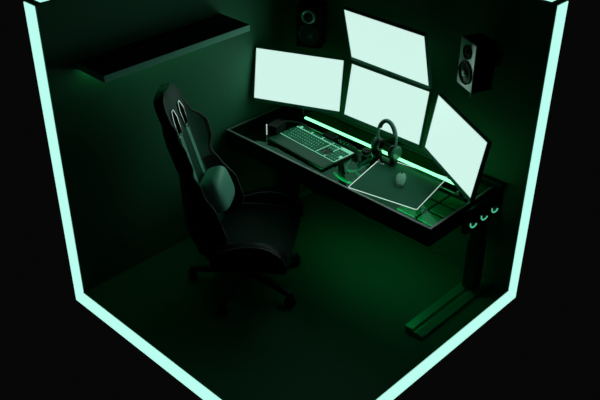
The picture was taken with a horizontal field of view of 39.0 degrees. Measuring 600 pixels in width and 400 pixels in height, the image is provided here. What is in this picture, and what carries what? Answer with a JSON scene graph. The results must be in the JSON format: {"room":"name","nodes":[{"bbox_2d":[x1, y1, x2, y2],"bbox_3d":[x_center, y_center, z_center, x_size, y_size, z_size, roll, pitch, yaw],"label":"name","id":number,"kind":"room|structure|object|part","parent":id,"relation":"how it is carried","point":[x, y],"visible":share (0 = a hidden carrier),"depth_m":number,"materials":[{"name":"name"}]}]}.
{"room":"gaming room","nodes":[
{"label":"gaming room","id":0,"kind":"room"},
{"bbox_2d":[23,0,293,292],"bbox_3d":[-0.812,-0.710,6.354,0.142,2.170,2.326,28,41,36],"label":"wall","id":1,"kind":"structure","parent":0,"point":[122,181],"depth_m":6.02,"materials":[{"name":"paint"}]},
{"bbox_2d":[24,2,82,291],"bbox_3d":[-1.619,-0.261,5.651,0.118,2.162,0.016,28,41,36],"label":"trim","id":2,"kind":"structure","parent":1,"relation":"attached to","point":[30,12],"depth_m":5.55,"materials":[{"name":"teal"}]},
{"bbox_2d":[76,14,249,82],"bbox_3d":[-0.886,-1.024,5.678,0.305,0.068,1.224,28,41,36],"label":"wall shelf","id":3,"kind":"object","parent":1,"relation":"attached to","point":[111,65],"visible":1,"depth_m":5.59,"materials":[{"name":"black wood"}]},
{"bbox_2d":[74,187,517,399],"bbox_3d":[-0.026,0.680,6.331,2.343,0.146,2.327,28,41,36],"label":"floor","id":4,"kind":"structure","parent":0,"point":[356,285],"depth_m":6.02,"materials":[{"name":"paint"}]},
{"bbox_2d":[74,286,220,399],"bbox_3d":[-0.830,1.129,5.617,2.336,0.126,0.006,28,41,36],"label":"trim","id":5,"kind":"structure","parent":4,"relation":"attached to","point":[141,344],"depth_m":5.79,"materials":[{"name":"teal"}]},
{"bbox_2d":[153,83,304,316],"bbox_3d":[-0.473,-0.040,5.891,0.965,1.540,0.861,5,33,8],"label":"gaming chair","id":6,"kind":"object","parent":4,"relation":"on","point":[252,233],"visible":1,"depth_m":5.84,"materials":[{"name":"black leather"}]},
{"bbox_3d":[-0.815,-0.497,5.593,0.065,0.199,0.090,5,33,8],"label":"opening trim","id":7,"kind":"part","parent":6,"relation":"part of","materials":[{"name":"white plastic"}]},
{"bbox_3d":[-0.791,-0.577,5.718,0.065,0.199,0.090,5,33,8],"label":"opening trim","id":8,"kind":"part","parent":6,"relation":"part of","materials":[{"name":"white plastic"}]},
{"bbox_3d":[-0.701,-0.246,5.821,0.498,1.120,0.550,5,33,8],"label":"backrest","id":9,"kind":"part","parent":6,"relation":"part of","materials":[{"name":"black leather"}]},
{"bbox_2d":[200,166,234,212],"bbox_3d":[-0.575,-0.074,5.907,0.211,0.277,0.316,5,33,8],"label":"lumbar pillow","id":10,"kind":"object","parent":6,"relation":"on","point":[216,184],"depth_m":5.81,"materials":[{"name":"teal fabric"}]},
{"bbox_3d":[-0.345,0.376,5.723,0.530,0.189,0.102,5,33,8],"label":"armrest","id":11,"kind":"part","parent":6,"relation":"part of","materials":[{"name":"black leather"}]},
{"bbox_3d":[-0.344,0.234,6.059,0.620,0.148,0.624,5,33,8],"label":"seat","id":12,"kind":"part","parent":6,"relation":"part of","materials":[{"name":"black leather"}]},
{"bbox_3d":[-0.192,0.593,6.096,0.310,0.031,0.006,25,40,34],"label":"spoke trim","id":13,"kind":"part","parent":6,"relation":"part of","materials":[{"name":"black plastic"}]},
{"bbox_3d":[-0.233,0.000,6.315,0.530,0.189,0.102,5,33,8],"label":"armrest","id":14,"kind":"part","parent":6,"relation":"part of","materials":[{"name":"black plastic"}]},
{"bbox_2d":[227,105,504,339],"bbox_3d":[0.395,0.038,6.403,2.053,0.865,0.862,28,41,36],"label":"desk","id":15,"kind":"object","parent":4,"relation":"on","point":[441,213],"visible":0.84,"depth_m":6.06,"materials":[{"name":"black plastic"}]},
{"bbox_2d":[266,119,285,135],"bbox_3d":[-0.184,-0.556,6.521,0.091,0.090,0.136,20,38,28],"label":"console","id":16,"kind":"object","parent":15,"relation":"on","point":[277,126],"visible":1,"depth_m":6.49,"materials":[{"name":"black plastic"}]},
{"bbox_3d":[-0.216,-0.527,6.476,0.065,0.050,0.001,20,38,28],"label":"panel","id":17,"kind":"part","parent":16,"relation":"part of","materials":[{"name":"black plastic"}]},
{"bbox_3d":[-0.070,-0.333,7.112,0.100,0.635,0.090,28,41,36],"label":"leg","id":18,"kind":"part","parent":15,"relation":"part of","materials":[{"name":"black metal"}]},
{"bbox_2d":[285,120,310,129],"bbox_3d":[-0.031,-0.595,6.654,0.287,0.014,0.080,14,35,20],"label":"cable","id":19,"kind":"object","parent":15,"relation":"on","point":[308,127],"visible":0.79,"depth_m":6.67,"materials":[{"name":"grey plastic"}]},
{"bbox_2d":[295,109,310,119],"bbox_3d":[0.017,-0.832,6.648,0.118,0.423,0.146,14,35,20],"label":"monitor stand","id":20,"kind":"object","parent":15,"relation":"on","point":[302,115],"visible":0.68,"depth_m":6.75,"materials":[{"name":"black metal"}]},
{"bbox_2d":[253,46,345,114],"bbox_3d":[-0.013,-0.915,6.483,0.712,0.425,0.120,11,34,17],"label":"monitor","id":21,"kind":"object","parent":20,"relation":"attached to","point":[297,80],"visible":1,"depth_m":6.47,"materials":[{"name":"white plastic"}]},
{"bbox_2d":[268,125,355,169],"bbox_3d":[0.081,-0.405,6.344,0.338,0.027,0.616,-26,41,-34],"label":"keyboard","id":22,"kind":"object","parent":15,"relation":"on","point":[317,150],"visible":1,"depth_m":6.31,"materials":[{"name":"black plastic"}]},
{"bbox_2d":[323,131,337,141],"bbox_3d":[0.232,-0.483,6.463,0.062,0.032,0.120,-24,40,-33],"label":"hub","id":23,"kind":"object","parent":15,"relation":"on","point":[328,135],"visible":1,"depth_m":6.45,"materials":[{"name":"black plastic"}]},
{"bbox_2d":[339,139,361,164],"bbox_3d":[0.387,-0.365,6.273,0.083,0.039,0.360,-12,34,-18],"label":"coiled cable","id":24,"kind":"object","parent":15,"relation":"on","point":[357,152],"visible":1,"depth_m":6.27,"materials":[{"name":"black rubber"}]},
{"bbox_3d":[0.397,-0.323,6.251,1.963,0.008,0.758,28,41,36],"label":"rim frame","id":25,"kind":"part","parent":15,"relation":"part of","materials":[{"name":"silver metal"}]},
{"bbox_2d":[361,148,371,155],"bbox_3d":[0.491,-0.357,6.264,0.084,0.034,0.084,28,41,36],"label":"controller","id":26,"kind":"object","parent":15,"relation":"on","point":[365,152],"visible":0.95,"depth_m":6.25,"materials":[{"name":"black plastic"}]},
{"bbox_2d":[385,77,400,145],"bbox_3d":[0.668,-0.778,6.109,0.150,0.914,0.208,28,41,36],"label":"monitor stand","id":27,"kind":"object","parent":15,"relation":"on","point":[391,141],"visible":0.19,"depth_m":6.38,"materials":[{"name":"black metal"}]},
{"bbox_2d":[343,7,431,89],"bbox_3d":[0.598,-1.044,5.812,0.712,0.425,0.138,28,42,37],"label":"monitor","id":28,"kind":"object","parent":27,"relation":"attached to","point":[400,51],"visible":1,"depth_m":5.78,"materials":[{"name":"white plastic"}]},
{"bbox_2d":[343,62,432,147],"bbox_3d":[0.624,-0.693,6.150,0.712,0.425,0.120,27,41,35],"label":"monitor","id":29,"kind":"object","parent":27,"relation":"attached to","point":[373,96],"visible":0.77,"depth_m":6.12,"materials":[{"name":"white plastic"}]},
{"bbox_2d":[348,160,446,209],"bbox_3d":[0.686,-0.122,5.924,0.529,0.006,0.499,19,37,27],"label":"mousepad","id":30,"kind":"object","parent":15,"relation":"on","point":[378,181],"visible":0.98,"depth_m":5.90,"materials":[{"name":"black fabric"}]},
{"bbox_2d":[373,151,397,166],"bbox_3d":[0.622,-0.307,6.164,0.056,0.048,0.200,-26,41,-34],"label":"stand","id":31,"kind":"object","parent":30,"relation":"on","point":[378,155],"visible":0.93,"depth_m":6.17,"materials":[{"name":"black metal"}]},
{"bbox_2d":[369,119,401,159],"bbox_3d":[0.602,-0.439,6.058,0.165,0.285,0.224,-26,41,-34],"label":"headset","id":32,"kind":"object","parent":31,"relation":"on","point":[394,152],"visible":1,"depth_m":6.06,"materials":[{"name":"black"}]},
{"bbox_2d":[371,137,384,151],"bbox_3d":[0.569,-0.407,6.174,0.067,0.106,0.107,28,41,36],"label":"ear cup","id":33,"kind":"object","parent":32,"relation":"on","point":[378,143],"depth_m":6.14,"materials":[{"name":"black plastic"}]},
{"bbox_2d":[387,145,401,159],"bbox_3d":[0.678,-0.341,6.071,0.067,0.106,0.107,28,41,36],"label":"ear cup","id":34,"kind":"object","parent":32,"relation":"on","point":[394,152],"depth_m":6.04,"materials":[{"name":"black plastic"}]},
{"bbox_2d":[395,172,405,186],"bbox_3d":[0.704,-0.150,5.920,0.073,0.048,0.161,7,33,10],"label":"mouse","id":35,"kind":"object","parent":30,"relation":"on","point":[400,179],"visible":1,"depth_m":5.88,"materials":[{"name":"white plastic"}]},
{"bbox_2d":[308,111,490,193],"bbox_3d":[0.682,-0.383,6.365,1.693,0.004,0.138,28,41,36],"label":"led light strip","id":36,"kind":"object","parent":15,"relation":"on","point":[417,158],"depth_m":6.49,"materials":[{"name":"plastic"}]},
{"bbox_3d":[0.753,0.067,5.765,0.150,0.013,0.114,28,41,36],"label":"radiator panel","id":37,"kind":"part","parent":15,"relation":"part of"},
{"bbox_3d":[0.849,0.014,5.849,0.150,0.013,0.114,28,41,36],"label":"radiator panel","id":38,"kind":"part","parent":15,"relation":"part of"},
{"bbox_3d":[0.877,0.131,5.665,0.150,0.013,0.114,28,41,36],"label":"radiator panel","id":39,"kind":"part","parent":15,"relation":"part of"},
{"bbox_3d":[0.914,0.055,5.806,0.355,0.010,0.425,28,41,36],"label":"radiator frame","id":40,"kind":"part","parent":15,"relation":"part of","materials":[{"name":"black"}]},
{"bbox_3d":[0.944,-0.038,5.932,0.150,0.013,0.114,28,41,36],"label":"radiator panel","id":41,"kind":"part","parent":15,"relation":"part of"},
{"bbox_3d":[0.972,0.079,5.748,0.150,0.013,0.114,28,41,36],"label":"radiator panel","id":42,"kind":"part","parent":15,"relation":"part of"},
{"bbox_3d":[1.067,0.026,5.831,0.150,0.013,0.114,28,41,36],"label":"radiator panel","id":43,"kind":"part","parent":15,"relation":"part of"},
{"bbox_2d":[452,190,465,200],"bbox_3d":[1.081,-0.215,5.656,0.122,0.454,0.106,28,41,36],"label":"monitor stand","id":44,"kind":"object","parent":15,"relation":"on","point":[457,194],"visible":0.24,"depth_m":5.75,"materials":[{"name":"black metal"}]},
{"bbox_2d":[423,94,491,201],"bbox_3d":[1.020,-0.352,5.548,0.116,0.425,0.712,-9,34,-14],"label":"monitor","id":45,"kind":"object","parent":44,"relation":"attached to","point":[453,142],"visible":1,"depth_m":5.50,"materials":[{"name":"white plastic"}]},
{"bbox_3d":[1.252,0.358,6.035,0.100,0.635,0.090,28,41,36],"label":"leg","id":46,"kind":"part","parent":15,"relation":"part of","materials":[{"name":"black plastic"}]},
{"bbox_2d":[376,284,517,399],"bbox_3d":[0.814,1.121,5.640,0.006,0.126,2.314,28,41,36],"label":"trim","id":47,"kind":"structure","parent":4,"relation":"attached to","point":[434,358],"depth_m":5.81,"materials":[{"name":"teal"}]},
{"bbox_2d":[294,0,568,290],"bbox_3d":[0.789,-0.689,6.332,2.200,2.170,0.142,28,41,36],"label":"wall","id":48,"kind":"structure","parent":0,"point":[507,114],"depth_m":5.76,"materials":[{"name":"paint"}]},
{"bbox_2d":[296,0,326,52],"bbox_3d":[0.098,-1.329,6.401,0.190,0.350,0.268,10,34,14],"label":"speaker","id":49,"kind":"object","parent":48,"relation":"attached to","point":[310,14],"visible":1,"depth_m":6.30},
{"bbox_2d":[457,33,500,96],"bbox_3d":[1.171,-0.873,5.459,0.268,0.350,0.190,-10,34,-16],"label":"speaker","id":50,"kind":"object","parent":48,"relation":"attached to","point":[479,55],"visible":1,"depth_m":5.38,"materials":[{"name":"black plastic"}]},
{"bbox_3d":[1.265,-0.925,5.514,0.080,0.100,0.007,28,41,36],"label":"wall plate","id":51,"kind":"part","parent":50,"relation":"part of","materials":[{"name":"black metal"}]},
{"bbox_2d":[509,1,567,289],"bbox_3d":[1.578,-0.274,5.691,0.016,2.162,0.118,28,41,36],"label":"trim","id":52,"kind":"structure","parent":48,"relation":"attached to","point":[562,8],"depth_m":5.59,"materials":[{"name":"teal"}]}
]}

